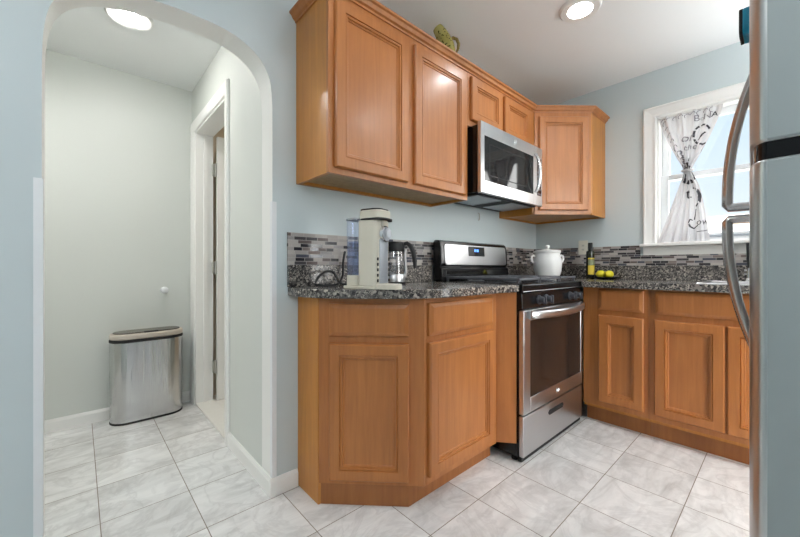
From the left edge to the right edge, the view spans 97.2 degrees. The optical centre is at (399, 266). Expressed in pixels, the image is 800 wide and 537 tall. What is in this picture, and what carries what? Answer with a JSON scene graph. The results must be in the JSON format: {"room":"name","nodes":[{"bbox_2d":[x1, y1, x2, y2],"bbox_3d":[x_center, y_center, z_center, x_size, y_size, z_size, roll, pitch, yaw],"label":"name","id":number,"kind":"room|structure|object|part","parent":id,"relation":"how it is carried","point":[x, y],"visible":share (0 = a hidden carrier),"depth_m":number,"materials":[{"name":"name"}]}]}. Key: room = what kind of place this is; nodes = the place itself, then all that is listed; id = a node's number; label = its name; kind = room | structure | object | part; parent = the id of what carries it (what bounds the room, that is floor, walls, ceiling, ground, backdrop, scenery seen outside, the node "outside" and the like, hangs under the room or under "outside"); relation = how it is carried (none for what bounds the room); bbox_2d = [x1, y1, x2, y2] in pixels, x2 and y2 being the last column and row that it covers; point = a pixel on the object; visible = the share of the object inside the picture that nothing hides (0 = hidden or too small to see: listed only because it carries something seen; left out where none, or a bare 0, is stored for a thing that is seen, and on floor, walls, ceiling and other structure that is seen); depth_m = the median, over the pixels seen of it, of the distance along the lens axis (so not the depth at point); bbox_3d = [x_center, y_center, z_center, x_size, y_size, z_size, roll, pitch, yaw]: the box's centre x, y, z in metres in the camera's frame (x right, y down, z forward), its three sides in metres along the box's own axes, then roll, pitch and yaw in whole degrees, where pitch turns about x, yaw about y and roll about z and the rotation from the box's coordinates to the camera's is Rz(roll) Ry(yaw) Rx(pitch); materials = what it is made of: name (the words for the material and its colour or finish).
{"room":"kitchen","nodes":[
{"label":"kitchen","id":0,"kind":"room"},
{"bbox_2d":[46,7,220,91],"bbox_3d":[-1.236,-1.369,2.095,3.500,0.100,1.478,0,0,-42],"label":"ceiling","id":1,"kind":"structure","parent":0,"point":[165,53],"depth_m":2.12,"materials":[{"name":"paint"}]},
{"bbox_2d":[104,8,153,29],"bbox_3d":[-1.419,-1.302,1.850,0.208,0.033,0.208,0,0,-42],"label":"recessed light","id":2,"kind":"object","parent":1,"relation":"in","point":[130,20],"visible":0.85,"depth_m":1.85,"materials":[{"name":"white paint"}]},
{"bbox_2d":[45,49,223,419],"bbox_3d":[-1.703,-0.156,2.607,3.500,2.326,0.132,0,0,-42],"label":"wall","id":3,"kind":"structure","parent":0,"point":[117,142],"depth_m":2.33,"materials":[{"name":"paint"}]},
{"bbox_2d":[45,391,189,433],"bbox_3d":[-2.223,0.968,2.051,1.782,0.078,0.012,0,0,-42],"label":"baseboard","id":4,"kind":"structure","parent":3,"relation":"attached to","point":[71,421],"depth_m":2.22,"materials":[{"name":"white paint"}]},
{"bbox_2d":[160,287,168,292],"bbox_3d":[-1.683,0.167,2.520,0.048,0.048,0.046,0,0,-42],"label":"door stop","id":5,"kind":"object","parent":3,"relation":"attached to","point":[163,289],"visible":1,"depth_m":2.50,"materials":[{"name":"white plastic"}]},
{"bbox_2d":[192,46,261,465],"bbox_3d":[-1.065,-0.156,2.184,0.110,2.326,1.378,0,0,-42],"label":"wall","id":6,"kind":"structure","parent":0,"point":[245,98],"depth_m":1.81,"materials":[{"name":"paint"}]},
{"bbox_2d":[190,78,229,445],"bbox_3d":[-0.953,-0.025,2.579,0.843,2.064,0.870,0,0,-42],"label":"door frame","id":7,"kind":"structure","parent":6,"relation":"in","point":[215,115],"depth_m":2.59,"materials":[{"name":"white paint"}]},
{"bbox_2d":[228,432,271,495],"bbox_3d":[-0.764,0.968,1.762,0.012,0.078,0.588,0,0,-42],"label":"baseboard","id":8,"kind":"structure","parent":6,"relation":"attached to","point":[253,467],"depth_m":1.72,"materials":[{"name":"white paint"}]},
{"bbox_2d":[0,0,535,536],"bbox_3d":[-0.495,-0.199,1.690,4.850,2.411,0.119,0,0,-42],"label":"wall","id":9,"kind":"structure","parent":0,"point":[261,33],"depth_m":1.35,"materials":[{"name":"blue paint"}]},
{"bbox_2d":[33,177,43,536],"bbox_3d":[-1.098,0.330,1.070,0.021,1.196,0.021,0,0,-42],"label":"guard","id":10,"kind":"object","parent":9,"relation":"attached to","point":[38,183],"visible":1,"depth_m":1.06,"materials":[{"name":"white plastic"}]},
{"bbox_2d":[270,201,276,477],"bbox_3d":[-0.561,0.320,1.560,0.021,1.215,0.021,0,0,-42],"label":"guard","id":11,"kind":"object","parent":9,"relation":"attached to","point":[273,205],"visible":1,"depth_m":1.55,"materials":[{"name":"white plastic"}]},
{"bbox_2d":[269,468,297,498],"bbox_3d":[-0.518,0.968,1.579,0.130,0.078,0.012,0,0,-42],"label":"baseboard","id":12,"kind":"structure","parent":9,"relation":"attached to","point":[287,481],"depth_m":1.57,"materials":[{"name":"white paint"}]},
{"bbox_2d":[287,265,431,286],"bbox_3d":[-0.154,0.041,1.906,0.949,0.102,0.020,0,0,-42],"label":"backsplash","id":13,"kind":"structure","parent":9,"relation":"attached to","point":[297,275],"depth_m":1.73,"materials":[{"name":"grey stone"}]},
{"bbox_2d":[289,0,471,206],"bbox_3d":[-0.046,-0.771,1.802,0.948,0.782,0.318,0,0,-42],"label":"upper cabinet","id":14,"kind":"object","parent":9,"relation":"attached to","point":[381,102],"visible":1,"depth_m":1.61,"materials":[{"name":"brown wood"}]},
{"bbox_3d":[-0.113,-0.747,1.559,0.404,0.684,0.019,0,0,-42],"label":"door","id":15,"kind":"part","parent":14,"relation":"part of","materials":[{"name":"brown wood"}]},
{"bbox_3d":[-0.051,-0.390,1.832,0.913,0.019,0.266,0,0,-42],"label":"rail","id":16,"kind":"part","parent":14,"relation":"part of","materials":[{"name":"brown wood"}]},
{"bbox_3d":[-0.046,-1.141,1.802,0.947,0.042,0.318,0,0,-42],"label":"crown molding","id":17,"kind":"part","parent":14,"relation":"part of","materials":[{"name":"brown wood"}]},
{"bbox_3d":[-0.045,-0.397,1.826,0.876,0.004,0.246,0,0,-42],"label":"panel","id":18,"kind":"part","parent":14,"relation":"part of","materials":[{"name":"beige wood"}]},
{"bbox_3d":[0.220,-0.747,1.862,0.404,0.684,0.019,0,0,-42],"label":"door","id":19,"kind":"part","parent":14,"relation":"part of","materials":[{"name":"brown wood"}]},
{"bbox_2d":[433,24,459,52],"bbox_3d":[0.261,-1.252,2.004,0.123,0.237,0.115,0,0,-42],"label":"jug","id":20,"kind":"object","parent":14,"relation":"on","point":[441,34],"visible":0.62,"depth_m":1.97,"materials":[{"name":"green ceramic"}]},
{"bbox_3d":[0.307,-1.258,2.003,0.067,0.104,0.018,0,0,0],"label":"handle","id":21,"kind":"part","parent":20,"relation":"part of","materials":[{"name":"brown ceramic"}]},
{"bbox_2d":[287,232,536,265],"bbox_3d":[0.360,-0.083,2.382,2.350,0.146,0.008,0,0,-42],"label":"trim","id":22,"kind":"structure","parent":9,"relation":"attached to","point":[302,248],"depth_m":1.78,"materials":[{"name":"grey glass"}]},
{"bbox_2d":[467,63,536,144],"bbox_3d":[0.595,-0.989,2.386,0.787,0.347,0.318,0,0,-42],"label":"upper cabinet","id":23,"kind":"object","parent":9,"relation":"attached to","point":[491,101],"visible":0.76,"depth_m":2.21,"materials":[{"name":"brown wood"}]},
{"bbox_3d":[0.529,-0.975,2.143,0.320,0.252,0.019,0,0,-42],"label":"door","id":24,"kind":"part","parent":23,"relation":"part of","materials":[{"name":"brown wood"}]},
{"bbox_2d":[454,120,541,211],"bbox_3d":[0.624,-0.623,2.350,0.737,0.410,0.408,0,0,-42],"label":"microwave","id":25,"kind":"object","parent":23,"relation":"attached to","point":[504,170],"visible":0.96,"depth_m":2.17,"materials":[{"name":"silver metal"}]},
{"bbox_3d":[0.689,-0.625,2.214,0.649,0.404,0.024,0,0,-42],"label":"door","id":26,"kind":"part","parent":25,"relation":"part of","materials":[{"name":"silver metal"}]},
{"bbox_3d":[0.937,-0.639,2.394,0.022,0.275,0.053,0,0,-42],"label":"door handle","id":27,"kind":"part","parent":25,"relation":"part of","materials":[{"name":"silver metal"}]},
{"bbox_3d":[0.691,-1.141,2.281,0.787,0.042,0.034,0,0,-42],"label":"crown molding","id":28,"kind":"part","parent":23,"relation":"part of","materials":[{"name":"brown wood"}]},
{"bbox_3d":[0.795,-0.975,2.386,0.328,0.252,0.019,0,0,-42],"label":"door","id":29,"kind":"part","parent":23,"relation":"part of","materials":[{"name":"brown wood"}]},
{"bbox_2d":[499,105,609,224],"bbox_3d":[1.201,-0.771,2.747,0.616,0.782,0.599,0,0,-42],"label":"upper cabinet","id":30,"kind":"object","parent":9,"relation":"attached to","point":[571,138],"visible":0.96,"depth_m":2.56,"materials":[{"name":"brown wood"}]},
{"bbox_3d":[1.193,-0.387,2.764,0.604,0.013,0.564,0,0,-42],"label":"rail","id":31,"kind":"part","parent":30,"relation":"part of","materials":[{"name":"brown wood"}]},
{"bbox_3d":[1.184,-0.757,2.570,0.413,0.753,0.012,0,0,-1],"label":"frame","id":32,"kind":"part","parent":30,"relation":"part of","materials":[{"name":"brown wood"}]},
{"bbox_3d":[1.185,-0.750,2.554,0.358,0.679,0.019,0,0,-1],"label":"door","id":33,"kind":"part","parent":30,"relation":"part of","materials":[{"name":"brown wood"}]},
{"bbox_3d":[1.319,-1.141,2.587,0.680,0.042,0.156,0,0,-17],"label":"crown molding","id":34,"kind":"part","parent":30,"relation":"part of","materials":[{"name":"brown wood"}]},
{"bbox_2d":[45,390,748,536],"bbox_3d":[-0.151,1.054,1.312,4.850,0.106,4.097,0,0,-42],"label":"floor","id":35,"kind":"structure","parent":0,"point":[173,475],"depth_m":1.56,"materials":[{"name":"tile"}]},
{"bbox_2d":[109,326,182,425],"bbox_3d":[-1.709,0.714,2.387,0.409,0.584,0.188,0,0,-42],"label":"trash can","id":36,"kind":"object","parent":35,"relation":"on","point":[145,365],"visible":1,"depth_m":2.31,"materials":[{"name":"silver metal"}]},
{"bbox_3d":[-1.709,0.429,2.387,0.372,0.006,0.148,0,0,-42],"label":"swing lid","id":37,"kind":"part","parent":36,"relation":"part of","materials":[{"name":"silver metal"}]},
{"bbox_2d":[298,297,425,506],"bbox_3d":[-0.181,0.569,1.551,0.327,0.876,0.507,0,0,-42],"label":"base cabinet","id":38,"kind":"object","parent":35,"relation":"on","point":[362,362],"visible":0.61,"depth_m":1.47,"materials":[{"name":"brown wood"}]},
{"bbox_3d":[-0.402,0.569,1.565,0.018,0.876,0.189,0,0,-42],"label":"panel","id":39,"kind":"part","parent":38,"relation":"part of","materials":[{"name":"brown wood"}]},
{"bbox_3d":[-0.130,0.223,1.469,0.336,0.136,0.019,0,0,3],"label":"drawer","id":40,"kind":"part","parent":38,"relation":"part of","materials":[{"name":"brown wood"}]},
{"bbox_3d":[-0.130,0.609,1.469,0.336,0.572,0.019,0,0,3],"label":"door","id":41,"kind":"part","parent":38,"relation":"part of","materials":[{"name":"brown wood"}]},
{"bbox_2d":[417,292,516,500],"bbox_3d":[0.184,0.569,1.830,0.588,0.876,0.586,0,0,-42],"label":"base cabinet","id":42,"kind":"object","parent":35,"relation":"on","point":[471,341],"visible":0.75,"depth_m":1.66,"materials":[{"name":"brown wood"}]},
{"bbox_2d":[287,265,518,298],"bbox_3d":[0.049,0.060,1.696,0.965,0.140,0.604,0,0,-42],"label":"countertop","id":43,"kind":"structure","parent":42,"relation":"on","point":[419,284],"depth_m":1.61,"materials":[{"name":"grey stone"}]},
{"bbox_2d":[315,251,346,286],"bbox_3d":[-0.302,0.007,1.664,0.086,0.170,0.205,0,0,36],"label":"power cord","id":44,"kind":"object","parent":43,"relation":"on","point":[344,254],"visible":0.95,"depth_m":1.67,"materials":[{"name":"black plastic"}]},
{"bbox_2d":[344,208,401,289],"bbox_3d":[-0.110,-0.074,1.488,0.256,0.332,0.112,0,0,30],"label":"coffee machine","id":45,"kind":"object","parent":43,"relation":"on","point":[374,232],"visible":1,"depth_m":1.44,"materials":[{"name":"beige plastic"}]},
{"bbox_3d":[-0.188,-0.204,1.533,0.072,0.008,0.084,0,0,30],"label":"tank lid","id":46,"kind":"part","parent":45,"relation":"part of","materials":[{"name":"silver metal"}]},
{"bbox_2d":[344,283,401,289],"bbox_3d":[-0.110,0.081,1.488,0.256,0.022,0.112,0,0,30],"label":"tray","id":47,"kind":"object","parent":45,"relation":"attached to","point":[373,286],"depth_m":1.43,"materials":[{"name":"beige plastic"}]},
{"bbox_3d":[-0.090,-0.195,1.477,0.107,0.009,0.112,0,0,30],"label":"lid handle","id":48,"kind":"part","parent":45,"relation":"part of","materials":[{"name":"black plastic"}]},
{"bbox_3d":[-0.069,-0.022,1.465,0.009,0.181,0.064,0,0,30],"label":"panel","id":49,"kind":"part","parent":45,"relation":"part of","materials":[{"name":"silver metal"}]},
{"bbox_3d":[-0.076,-0.179,1.468,0.043,0.026,0.040,0,0,30],"label":"spout","id":50,"kind":"part","parent":45,"relation":"part of","materials":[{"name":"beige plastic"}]},
{"bbox_2d":[388,241,416,283],"bbox_3d":[-0.019,-0.022,1.882,0.165,0.229,0.158,0,0,-42],"label":"coffee carafe","id":51,"kind":"object","parent":43,"relation":"on","point":[393,246],"visible":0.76,"depth_m":1.84,"materials":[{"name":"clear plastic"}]},
{"bbox_3d":[-0.037,-0.108,1.880,0.120,0.052,0.120,0,0,-42],"label":"lid","id":52,"kind":"part","parent":51,"relation":"part of","materials":[{"name":"black plastic"}]},
{"bbox_3d":[0.050,-0.065,1.880,0.080,0.144,0.026,0,0,0],"label":"kettle handle","id":53,"kind":"part","parent":51,"relation":"part of","materials":[{"name":"black plastic"}]},
{"bbox_3d":[0.297,0.221,1.630,0.474,0.139,0.019,0,0,-42],"label":"drawer","id":54,"kind":"part","parent":42,"relation":"part of","materials":[{"name":"brown wood"}]},
{"bbox_3d":[0.299,0.523,1.658,0.526,0.784,0.018,0,0,-42],"label":"frame","id":55,"kind":"part","parent":42,"relation":"part of","materials":[{"name":"brown wood"}]},
{"bbox_3d":[0.299,0.600,1.632,0.479,0.563,0.019,0,0,-42],"label":"door","id":56,"kind":"part","parent":42,"relation":"part of","materials":[{"name":"brown wood"}]},
{"bbox_3d":[0.544,0.520,1.827,0.114,0.778,0.014,0,0,10],"label":"filler panel","id":57,"kind":"part","parent":42,"relation":"part of","materials":[{"name":"brown wood"}]},
{"bbox_2d":[433,240,584,462],"bbox_3d":[0.724,0.419,2.231,0.780,1.175,0.679,0,0,-42],"label":"gas range","id":58,"kind":"object","parent":35,"relation":"on","point":[549,312],"visible":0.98,"depth_m":2.03,"materials":[{"name":"silver metal"}]},
{"bbox_2d":[436,275,580,292],"bbox_3d":[0.707,0.096,2.263,0.762,0.071,0.593,0,0,-42],"label":"cooktop","id":59,"kind":"object","parent":58,"relation":"in","point":[527,283],"depth_m":2.09,"materials":[{"name":"metal"}]},
{"bbox_3d":[0.768,0.179,1.899,0.050,0.050,0.044,0,0,-42],"label":"knob","id":60,"kind":"part","parent":58,"relation":"part of","materials":[{"name":"black plastic"}]},
{"bbox_2d":[531,245,563,275],"bbox_3d":[1.108,-0.036,2.647,0.201,0.256,0.201,0,0,-42],"label":"pot","id":61,"kind":"object","parent":58,"relation":"on","point":[548,262],"visible":0.92,"depth_m":2.57,"materials":[{"name":"white ceramic"}]},
{"bbox_3d":[1.108,-0.139,2.647,0.188,0.050,0.187,0,0,-42],"label":"lid","id":62,"kind":"part","parent":61,"relation":"part of","materials":[{"name":"white ceramic"}]},
{"bbox_3d":[0.889,0.177,2.063,0.758,0.085,0.043,0,0,-42],"label":"control panel","id":63,"kind":"part","parent":58,"relation":"part of","materials":[{"name":"black ceramic"}]},
{"bbox_3d":[0.831,0.179,1.956,0.050,0.050,0.044,0,0,-42],"label":"knob","id":64,"kind":"part","parent":58,"relation":"part of","materials":[{"name":"black plastic"}]},
{"bbox_3d":[0.897,0.872,2.054,0.756,0.206,0.026,0,0,-42],"label":"storage drawer","id":65,"kind":"part","parent":58,"relation":"part of","materials":[{"name":"silver metal"}]},
{"bbox_3d":[0.899,0.491,2.052,0.758,0.533,0.028,0,0,-42],"label":"oven door","id":66,"kind":"part","parent":58,"relation":"part of","materials":[{"name":"silver metal"}]},
{"bbox_3d":[0.905,0.821,2.042,0.195,0.028,0.001,0,0,-42],"label":"recessed pull","id":67,"kind":"part","parent":58,"relation":"part of","materials":[{"name":"black plastic"}]},
{"bbox_3d":[0.946,0.250,2.027,0.707,0.040,0.078,0,0,-42],"label":"oven handle","id":68,"kind":"part","parent":58,"relation":"part of","materials":[{"name":"silver metal"}]},
{"bbox_3d":[1.067,0.179,2.172,0.050,0.050,0.044,0,0,-42],"label":"knob","id":69,"kind":"part","parent":58,"relation":"part of","materials":[{"name":"black plastic"}]},
{"bbox_3d":[1.130,0.179,2.229,0.050,0.050,0.044,0,0,-42],"label":"knob","id":70,"kind":"part","parent":58,"relation":"part of","materials":[{"name":"black plastic"}]},
{"bbox_2d":[583,287,651,435],"bbox_3d":[1.539,0.569,2.377,0.613,0.876,0.360,0,0,-42],"label":"base cabinet","id":71,"kind":"object","parent":35,"relation":"on","point":[615,320],"visible":0.77,"depth_m":2.17,"materials":[{"name":"brown wood"}]},
{"bbox_3d":[1.344,0.578,2.151,0.019,0.547,0.241,0,0,-42],"label":"door","id":72,"kind":"part","parent":71,"relation":"part of","materials":[{"name":"brown wood"}]},
{"bbox_3d":[1.344,0.206,2.151,0.019,0.130,0.241,0,0,-42],"label":"drawer","id":73,"kind":"part","parent":71,"relation":"part of","materials":[{"name":"brown wood"}]},
{"bbox_2d":[649,290,748,464],"bbox_3d":[1.916,0.569,1.964,0.613,0.876,0.757,0,0,-42],"label":"base cabinet","id":74,"kind":"object","parent":35,"relation":"on","point":[699,349],"visible":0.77,"depth_m":1.88,"materials":[{"name":"brown wood"}]},
{"bbox_2d":[506,265,748,293],"bbox_3d":[1.574,0.060,2.316,0.646,0.140,1.740,0,0,-42],"label":"countertop","id":75,"kind":"structure","parent":74,"relation":"on","point":[649,277],"depth_m":2.35,"materials":[{"name":"grey stone"}]},
{"bbox_2d":[586,243,594,278],"bbox_3d":[1.474,-0.047,2.730,0.058,0.278,0.059,0,0,-42],"label":"oil bottle","id":76,"kind":"object","parent":75,"relation":"on","point":[590,254],"visible":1,"depth_m":2.71,"materials":[{"name":"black glass"}]},
{"bbox_2d":[593,276,622,278],"bbox_3d":[1.541,0.083,2.627,0.212,0.018,0.212,0,0,-42],"label":"plate","id":77,"kind":"object","parent":75,"relation":"on","point":[595,276],"visible":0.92,"depth_m":2.56,"materials":[{"name":"black ceramic"}]},
{"bbox_2d":[595,270,604,276],"bbox_3d":[1.518,0.056,2.662,0.061,0.057,0.065,0,0,-42],"label":"lemon","id":78,"kind":"object","parent":77,"relation":"on","point":[600,273],"visible":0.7,"depth_m":2.64,"materials":[{"name":"yellow food"}]},
{"bbox_2d":[604,270,613,276],"bbox_3d":[1.552,0.056,2.616,0.061,0.057,0.064,0,0,25],"label":"lemon","id":79,"kind":"object","parent":77,"relation":"on","point":[608,273],"visible":0.96,"depth_m":2.60,"materials":[{"name":"yellow food"}]},
{"bbox_2d":[696,281,748,284],"bbox_3d":[1.953,0.167,1.905,0.430,0.161,0.490,0,0,-42],"label":"sink","id":80,"kind":"object","parent":75,"relation":"in","point":[703,282],"visible":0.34,"depth_m":2.07,"materials":[{"name":"silver metal"}]},
{"bbox_2d":[744,243,748,280],"bbox_3d":[2.080,-0.040,2.021,0.199,0.265,0.164,0,0,-42],"label":"faucet","id":81,"kind":"object","parent":75,"relation":"on","point":[746,270],"visible":0.27,"depth_m":2.12,"materials":[{"name":"silver metal"}]},
{"bbox_3d":[2.097,0.049,2.117,0.044,0.086,0.044,0,0,-42],"label":"post","id":82,"kind":"part","parent":81,"relation":"part of","materials":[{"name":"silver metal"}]},
{"bbox_3d":[2.095,-0.067,2.120,0.019,0.152,0.021,0,0,-42],"label":"lever","id":83,"kind":"part","parent":81,"relation":"part of","materials":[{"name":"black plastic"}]},
{"bbox_3d":[1.561,0.578,1.913,0.019,0.547,0.300,0,0,-42],"label":"door","id":84,"kind":"part","parent":74,"relation":"part of","materials":[{"name":"brown wood"}]},
{"bbox_3d":[1.665,0.206,1.798,0.019,0.130,0.604,0,0,-42],"label":"drawer","id":85,"kind":"part","parent":74,"relation":"part of","materials":[{"name":"brown wood"}]},
{"bbox_3d":[1.769,0.578,1.684,0.019,0.547,0.300,0,0,-42],"label":"door","id":86,"kind":"part","parent":74,"relation":"part of","materials":[{"name":"brown wood"}]},
{"bbox_2d":[721,0,799,536],"bbox_3d":[1.020,0.127,0.528,0.820,1.760,0.861,0,0,-42],"label":"refrigerator","id":87,"kind":"object","parent":35,"relation":"on","point":[771,90],"visible":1,"depth_m":0.48,"materials":[{"name":"silver metal"}]},
{"bbox_3d":[1.012,0.058,1.037,0.040,0.426,0.097,0,0,-42],"label":"handle","id":88,"kind":"part","parent":87,"relation":"part of","materials":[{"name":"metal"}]},
{"bbox_3d":[1.012,-0.381,1.037,0.040,0.434,0.097,0,0,-42],"label":"handle","id":89,"kind":"part","parent":87,"relation":"part of","materials":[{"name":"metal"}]},
{"bbox_2d":[739,6,748,44],"bbox_3d":[0.784,-0.545,0.797,0.064,0.062,0.023,0,0,-42],"label":"clip","id":90,"kind":"object","parent":87,"relation":"attached to","point":[743,13],"visible":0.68,"depth_m":0.78,"materials":[{"name":"teal plastic"}]},
{"bbox_3d":[0.820,0.409,0.748,0.820,1.116,0.099,0,0,-42],"label":"fresh food door","id":91,"kind":"part","parent":87,"relation":"part of","materials":[{"name":"silver metal"}]},
{"bbox_3d":[0.820,-0.463,0.748,0.820,0.580,0.099,0,0,-42],"label":"freezer door","id":92,"kind":"part","parent":87,"relation":"part of","materials":[{"name":"silver metal"}]},
{"bbox_3d":[0.822,-0.161,0.747,0.812,0.030,0.095,0,0,-42],"label":"door gap trim","id":93,"kind":"part","parent":87,"relation":"part of","materials":[{"name":"black plastic"}]},
{"bbox_2d":[377,0,748,104],"bbox_3d":[0.328,-1.454,0.749,5.000,0.100,2.619,0,0,-42],"label":"ceiling","id":94,"kind":"structure","parent":0,"point":[526,45],"depth_m":2.15,"materials":[{"name":"paint"}]},
{"bbox_2d":[559,0,601,22],"bbox_3d":[0.976,-1.397,1.912,0.208,0.014,0.208,0,0,-42],"label":"recessed light","id":95,"kind":"object","parent":94,"relation":"in","point":[572,11],"visible":1,"depth_m":1.92,"materials":[{"name":"white paint"}]},
{"bbox_2d":[536,42,748,389],"bbox_3d":[2.050,-0.199,2.385,0.150,2.411,2.519,0,0,-42],"label":"wall","id":96,"kind":"structure","parent":0,"point":[624,102],"depth_m":2.63,"materials":[{"name":"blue paint"}]},
{"bbox_2d":[578,240,587,254],"bbox_3d":[1.491,-0.156,2.869,0.007,0.114,0.072,0,0,-42],"label":"wall outlet","id":97,"kind":"object","parent":96,"relation":"attached to","point":[582,245],"visible":0.88,"depth_m":2.87,"materials":[{"name":"beige plastic"}]},
{"bbox_2d":[581,243,584,251],"bbox_3d":[1.489,-0.156,2.867,0.002,0.066,0.032,0,0,-42],"label":"receptacle","id":98,"kind":"object","parent":97,"relation":"attached to","point":[582,244],"depth_m":2.87,"materials":[{"name":"beige plastic"}]},
{"bbox_2d":[506,265,746,280],"bbox_3d":[1.579,0.041,2.322,0.630,0.102,1.740,0,0,-42],"label":"backsplash","id":99,"kind":"structure","parent":96,"relation":"attached to","point":[649,272],"depth_m":2.49,"materials":[{"name":"grey stone"}]},
{"bbox_2d":[537,246,746,265],"bbox_3d":[1.816,-0.083,2.524,0.008,0.146,1.741,0,0,-42],"label":"trim","id":100,"kind":"structure","parent":96,"relation":"attached to","point":[614,255],"depth_m":2.61,"materials":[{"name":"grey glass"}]},
{"bbox_2d":[639,81,749,254],"bbox_3d":[2.124,-0.611,2.263,0.205,1.056,0.950,0,0,-42],"label":"window","id":101,"kind":"structure","parent":96,"relation":"in","point":[657,177],"depth_m":2.51,"materials":[{"name":"white paint"}]},
{"bbox_3d":[2.068,-0.154,2.212,0.055,0.022,0.950,0,0,-42],"label":"sill","id":102,"kind":"part","parent":101,"relation":"part of","materials":[{"name":"white paint"}]},
{"bbox_2d":[658,98,739,242],"bbox_3d":[2.074,-0.609,2.222,0.057,0.876,0.741,0,0,-42],"label":"curtain","id":103,"kind":"object","parent":101,"relation":"hanging from","point":[686,133],"visible":1,"depth_m":2.36,"materials":[{"name":"white fabric"}]},
{"bbox_3d":[2.072,-1.041,2.216,0.012,0.011,0.734,0,0,-42],"label":"rod","id":104,"kind":"part","parent":103,"relation":"part of","materials":[{"name":"white paint"}]},
{"bbox_3d":[2.159,-0.830,2.295,0.030,0.434,0.736,0,0,-42],"label":"sash","id":105,"kind":"part","parent":101,"relation":"part of","materials":[{"name":"white plastic"}]},
{"bbox_3d":[2.133,-0.413,2.271,0.030,0.471,0.736,0,0,-42],"label":"sash","id":106,"kind":"part","parent":101,"relation":"part of","materials":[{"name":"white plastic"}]},
{"label":"outside","id":107,"kind":"structure","parent":0,"visible":0},
{"bbox_3d":[8.620,4.107,9.911,100.000,0.200,80.000,0,0,-42],"label":"ground","id":108,"kind":"structure","parent":107,"visible":0},
{"bbox_2d":[707,214,748,232],"bbox_3d":[14.337,1.207,11.059,6.400,5.600,26.400,0,0,-42],"label":"building","id":109,"kind":"structure","parent":108,"relation":"on","point":[714,223],"depth_m":11.09,"materials":[{"name":"beige"}]}
]}

